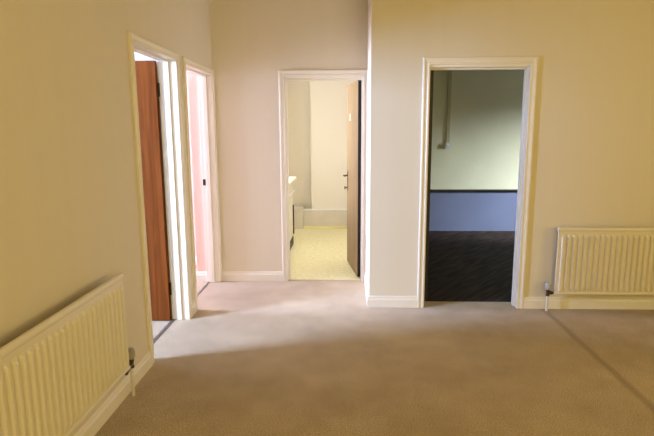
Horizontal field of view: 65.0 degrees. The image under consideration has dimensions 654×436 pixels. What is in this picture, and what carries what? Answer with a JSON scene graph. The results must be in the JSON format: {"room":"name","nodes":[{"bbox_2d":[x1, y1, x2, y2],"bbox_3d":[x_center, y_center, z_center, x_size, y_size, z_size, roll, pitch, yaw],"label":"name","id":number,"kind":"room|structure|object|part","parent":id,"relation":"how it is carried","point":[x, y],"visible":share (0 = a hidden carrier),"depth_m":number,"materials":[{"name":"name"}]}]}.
{"room":"hallway","nodes":[
{"label":"hallway","id":0,"kind":"room"},
{"bbox_2d":[0,0,211,435],"bbox_3d":[-1.289,-0.057,1.250,0.130,2.690,7.587,0,10,2],"label":"wall","id":1,"kind":"structure","parent":0,"point":[70,217],"depth_m":2.38,"materials":[{"name":"beige paint"}]},
{"bbox_2d":[0,273,134,435],"bbox_3d":[-1.141,0.789,2.024,0.109,0.762,1.793,0,10,2],"label":"radiator","id":2,"kind":"object","parent":1,"relation":"attached to","point":[55,373],"visible":1,"depth_m":2.14,"materials":[{"name":"metal"}]},
{"bbox_3d":[-1.114,0.443,1.893,0.030,0.036,1.646,0,10,2],"label":"rail","id":3,"kind":"part","parent":2,"relation":"part of","materials":[{"name":"metal"}]},
{"bbox_3d":[-1.107,0.948,1.979,0.022,0.020,1.646,0,10,2],"label":"rail","id":4,"kind":"part","parent":2,"relation":"part of","materials":[{"name":"metal"}]},
{"bbox_2d":[135,61,171,319],"bbox_3d":[-1.629,-0.172,3.961,0.774,1.998,0.152,0,10,2],"label":"door","id":5,"kind":"structure","parent":1,"relation":"in","point":[148,87],"depth_m":3.92,"materials":[{"name":"orange wood"}]},
{"bbox_2d":[127,31,191,364],"bbox_3d":[-1.127,-0.137,3.582,0.018,2.067,0.880,0,10,2],"label":"trim","id":6,"kind":"structure","parent":1,"relation":"attached to","point":[133,38],"depth_m":3.27,"materials":[{"name":"paint"}]},
{"bbox_2d":[134,44,187,319],"bbox_3d":[-1.201,-0.124,3.587,0.130,2.040,0.826,0,10,2],"label":"trim","id":7,"kind":"structure","parent":1,"relation":"attached to","point":[166,78],"depth_m":3.94,"materials":[{"name":"paint"}]},
{"bbox_2d":[153,319,174,342],"bbox_3d":[-1.249,0.879,3.759,0.027,0.006,0.770,0,10,2],"label":"trim","id":8,"kind":"structure","parent":1,"relation":"attached to","point":[172,320],"depth_m":3.89,"materials":[{"name":"metal"}]},
{"bbox_2d":[192,301,196,316],"bbox_3d":[-1.104,0.749,4.239,0.017,0.100,0.120,0,10,2],"label":"baseboard","id":9,"kind":"object","parent":1,"relation":"attached to","point":[194,310],"visible":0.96,"depth_m":4.25,"materials":[{"name":"paint"}]},
{"bbox_2d":[182,56,221,309],"bbox_3d":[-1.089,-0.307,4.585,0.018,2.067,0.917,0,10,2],"label":"trim","id":10,"kind":"structure","parent":1,"relation":"attached to","point":[185,61],"depth_m":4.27,"materials":[{"name":"paint"}]},
{"bbox_2d":[197,282,208,295],"bbox_3d":[-1.201,0.709,4.762,0.020,0.005,0.807,0,10,2],"label":"trim","id":11,"kind":"structure","parent":1,"relation":"attached to","point":[207,283],"depth_m":4.93,"materials":[{"name":"metal"}]},
{"bbox_2d":[73,272,653,435],"bbox_3d":[1.566,1.222,1.360,5.570,0.100,7.587,0,10,2],"label":"baseboard","id":12,"kind":"structure","parent":1,"relation":"attached to","point":[93,424],"depth_m":4.31,"materials":[{"name":"paint"}]},
{"bbox_2d":[134,52,171,315],"bbox_3d":[-2.748,-0.529,4.084,3.000,2.690,0.080,0,10,2],"label":"wall partition","id":13,"kind":"structure","parent":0,"point":[138,57],"depth_m":3.96,"materials":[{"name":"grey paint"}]},
{"bbox_2d":[186,71,196,255],"bbox_3d":[-2.687,-0.805,5.710,3.000,2.690,0.120,0,10,2],"label":"wall","id":14,"kind":"structure","parent":0,"point":[186,71],"depth_m":5.63,"materials":[{"name":"pink paint"}]},
{"bbox_2d":[188,72,205,271],"bbox_3d":[-1.252,-0.741,5.283,0.100,2.690,0.635,0,10,2],"label":"wall","id":15,"kind":"structure","parent":0,"point":[192,78],"depth_m":5.01,"materials":[{"name":"pink paint"}]},
{"bbox_2d":[196,272,206,281],"bbox_3d":[-1.254,0.537,5.492,0.117,0.100,0.652,0,10,2],"label":"baseboard","id":16,"kind":"structure","parent":15,"relation":"attached to","point":[200,276],"depth_m":5.17,"materials":[{"name":"paint"}]},
{"bbox_2d":[209,0,367,270],"bbox_3d":[-0.413,-0.701,5.019,1.596,2.690,0.120,0,10,2],"label":"wall","id":17,"kind":"structure","parent":0,"point":[252,40],"depth_m":4.87,"materials":[{"name":"beige paint"}]},
{"bbox_2d":[222,271,282,280],"bbox_3d":[-0.760,0.587,5.182,0.632,0.100,0.017,0,10,2],"label":"baseboard","id":18,"kind":"structure","parent":17,"relation":"attached to","point":[226,275],"depth_m":5.17,"materials":[{"name":"paint"}]},
{"bbox_2d":[279,69,366,281],"bbox_3d":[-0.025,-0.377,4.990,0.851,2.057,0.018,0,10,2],"label":"trim","id":19,"kind":"structure","parent":17,"relation":"attached to","point":[344,72],"depth_m":4.94,"materials":[{"name":"paint"}]},
{"bbox_2d":[343,80,361,276],"bbox_3d":[0.287,-0.421,5.467,0.152,1.966,0.700,-1,10,-6],"label":"door","id":20,"kind":"structure","parent":17,"relation":"in","point":[354,90],"depth_m":5.33,"materials":[{"name":"brown wood"}]},
{"bbox_3d":[0.211,-0.411,5.711,0.056,0.220,0.123,-1,10,-6],"label":"handle","id":21,"kind":"part","parent":20,"relation":"part of","materials":[{"name":"silver metal"}]},
{"bbox_2d":[287,81,311,208],"bbox_3d":[-0.614,-1.229,8.143,0.760,2.690,0.110,0,10,2],"label":"wall","id":22,"kind":"structure","parent":0,"point":[298,92],"depth_m":8.08,"materials":[{"name":"beige paint"}]},
{"bbox_2d":[294,206,304,228],"bbox_3d":[-0.479,-0.012,8.034,0.240,0.325,0.280,0,10,2],"label":"trim","id":23,"kind":"structure","parent":22,"relation":"attached to","point":[298,210],"depth_m":7.90,"materials":[{"name":"paint"}]},
{"bbox_2d":[310,80,356,208],"bbox_3d":[0.128,-1.202,7.962,0.736,2.690,0.300,0,10,2],"label":"wall","id":24,"kind":"structure","parent":0,"point":[328,98],"depth_m":7.83,"materials":[{"name":"beige paint"}]},
{"bbox_2d":[303,211,346,225],"bbox_3d":[0.067,-0.003,7.965,0.856,0.245,0.100,0,10,2],"label":"trim","id":25,"kind":"structure","parent":24,"relation":"attached to","point":[311,218],"depth_m":7.92,"materials":[{"name":"paint"}]},
{"bbox_2d":[304,209,346,210],"bbox_3d":[0.066,-0.129,7.939,0.856,0.012,0.108,0,10,2],"label":"trim","id":26,"kind":"structure","parent":24,"relation":"attached to","point":[304,209],"depth_m":7.91,"materials":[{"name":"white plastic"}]},
{"bbox_2d":[95,229,653,435],"bbox_3d":[0.062,1.026,3.014,8.700,0.050,10.800,0,10,2],"label":"floor","id":27,"kind":"structure","parent":0,"point":[291,357],"depth_m":3.37,"materials":[{"name":"beige carpet"}]},
{"bbox_2d":[289,183,294,249],"bbox_3d":[-0.736,-0.030,6.549,0.608,0.860,0.598,0,10,2],"label":"base cabinet","id":28,"kind":"object","parent":27,"relation":"on","point":[291,190],"visible":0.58,"depth_m":6.64,"materials":[{"name":"white laminate"}]},
{"bbox_3d":[-0.472,-0.010,6.543,0.019,0.580,0.592,0,10,2],"label":"cabinet door","id":29,"kind":"part","parent":28,"relation":"part of","materials":[{"name":"white laminate"}]},
{"bbox_2d":[304,226,346,228],"bbox_3d":[0.067,0.139,7.981,0.856,0.040,0.115,0,10,2],"label":"cove","id":30,"kind":"object","parent":27,"relation":"on","point":[305,227],"visible":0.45,"depth_m":7.93,"materials":[{"name":"beige wood"}]},
{"bbox_3d":[-0.758,0.069,5.968,0.608,0.860,0.578,0,10,2],"label":"base cabinet","id":31,"kind":"object","parent":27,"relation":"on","visible":0},
{"bbox_2d":[289,177,296,185],"bbox_3d":[-0.745,-0.423,6.168,0.643,0.038,1.240,0,10,2],"label":"countertop","id":32,"kind":"structure","parent":31,"relation":"on","point":[291,179],"depth_m":6.37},
{"bbox_2d":[366,0,384,295],"bbox_3d":[0.477,-0.895,6.138,0.100,2.690,3.970,0,10,2],"label":"wall","id":33,"kind":"structure","parent":0,"point":[375,49],"depth_m":4.21,"materials":[{"name":"beige paint"}]},
{"bbox_2d":[430,70,523,188],"bbox_3d":[2.595,-1.149,7.563,4.024,2.690,0.100,0,10,2],"label":"wall","id":34,"kind":"structure","parent":0,"point":[486,115],"depth_m":7.50,"materials":[{"name":"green paint"}]},
{"bbox_2d":[445,70,451,147],"bbox_3d":[1.768,-1.744,7.418,0.080,1.452,0.048,0,10,2],"label":"cable conduit","id":35,"kind":"object","parent":34,"relation":"attached to","point":[447,144],"visible":0.84,"depth_m":7.45,"materials":[{"name":"white plastic"}]},
{"bbox_2d":[429,191,516,230],"bbox_3d":[2.538,-0.105,7.667,3.904,0.598,0.050,0,10,2],"label":"wainscoting","id":36,"kind":"structure","parent":34,"relation":"attached to","point":[449,210],"depth_m":7.66,"materials":[{"name":"blue paint"}]},
{"bbox_2d":[430,189,517,190],"bbox_3d":[2.535,-0.409,7.602,3.904,0.024,0.075,0,10,2],"label":"rail","id":37,"kind":"object","parent":36,"relation":"on","point":[430,189],"visible":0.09,"depth_m":7.60,"materials":[{"name":"black paint"}]},
{"bbox_2d":[381,0,653,296],"bbox_3d":[2.517,-0.572,4.168,4.124,2.690,0.130,0,10,2],"label":"wall","id":38,"kind":"structure","parent":0,"point":[593,152],"depth_m":4.08,"materials":[{"name":"beige paint"}]},
{"bbox_2d":[424,71,433,300],"bbox_3d":[0.873,-0.301,4.739,0.152,1.966,0.760,0,10,2],"label":"door","id":39,"kind":"structure","parent":38,"relation":"in","point":[431,72],"depth_m":4.36,"materials":[{"name":"black paint"}]},
{"bbox_2d":[417,56,537,308],"bbox_3d":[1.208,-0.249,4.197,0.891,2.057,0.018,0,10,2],"label":"trim","id":40,"kind":"structure","parent":38,"relation":"attached to","point":[532,60],"depth_m":4.15,"materials":[{"name":"paint"}]},
{"bbox_2d":[545,227,653,310],"bbox_3d":[2.643,0.422,4.211,1.677,0.713,0.109,0,10,2],"label":"radiator","id":41,"kind":"object","parent":38,"relation":"attached to","point":[589,260],"visible":1,"depth_m":4.17,"materials":[{"name":"metal"}]},
{"bbox_3d":[2.673,0.357,4.157,1.600,0.547,0.027,0,10,2],"label":"panel","id":42,"kind":"part","parent":41,"relation":"part of","materials":[{"name":"metal"}]},
{"bbox_3d":[2.674,0.622,4.207,1.606,0.020,0.022,0,10,2],"label":"rail","id":43,"kind":"part","parent":41,"relation":"part of","materials":[{"name":"metal"}]},
{"bbox_3d":[2.671,0.094,4.122,1.606,0.036,0.030,0,10,2],"label":"rail","id":44,"kind":"part","parent":41,"relation":"part of","materials":[{"name":"metal"}]}
]}

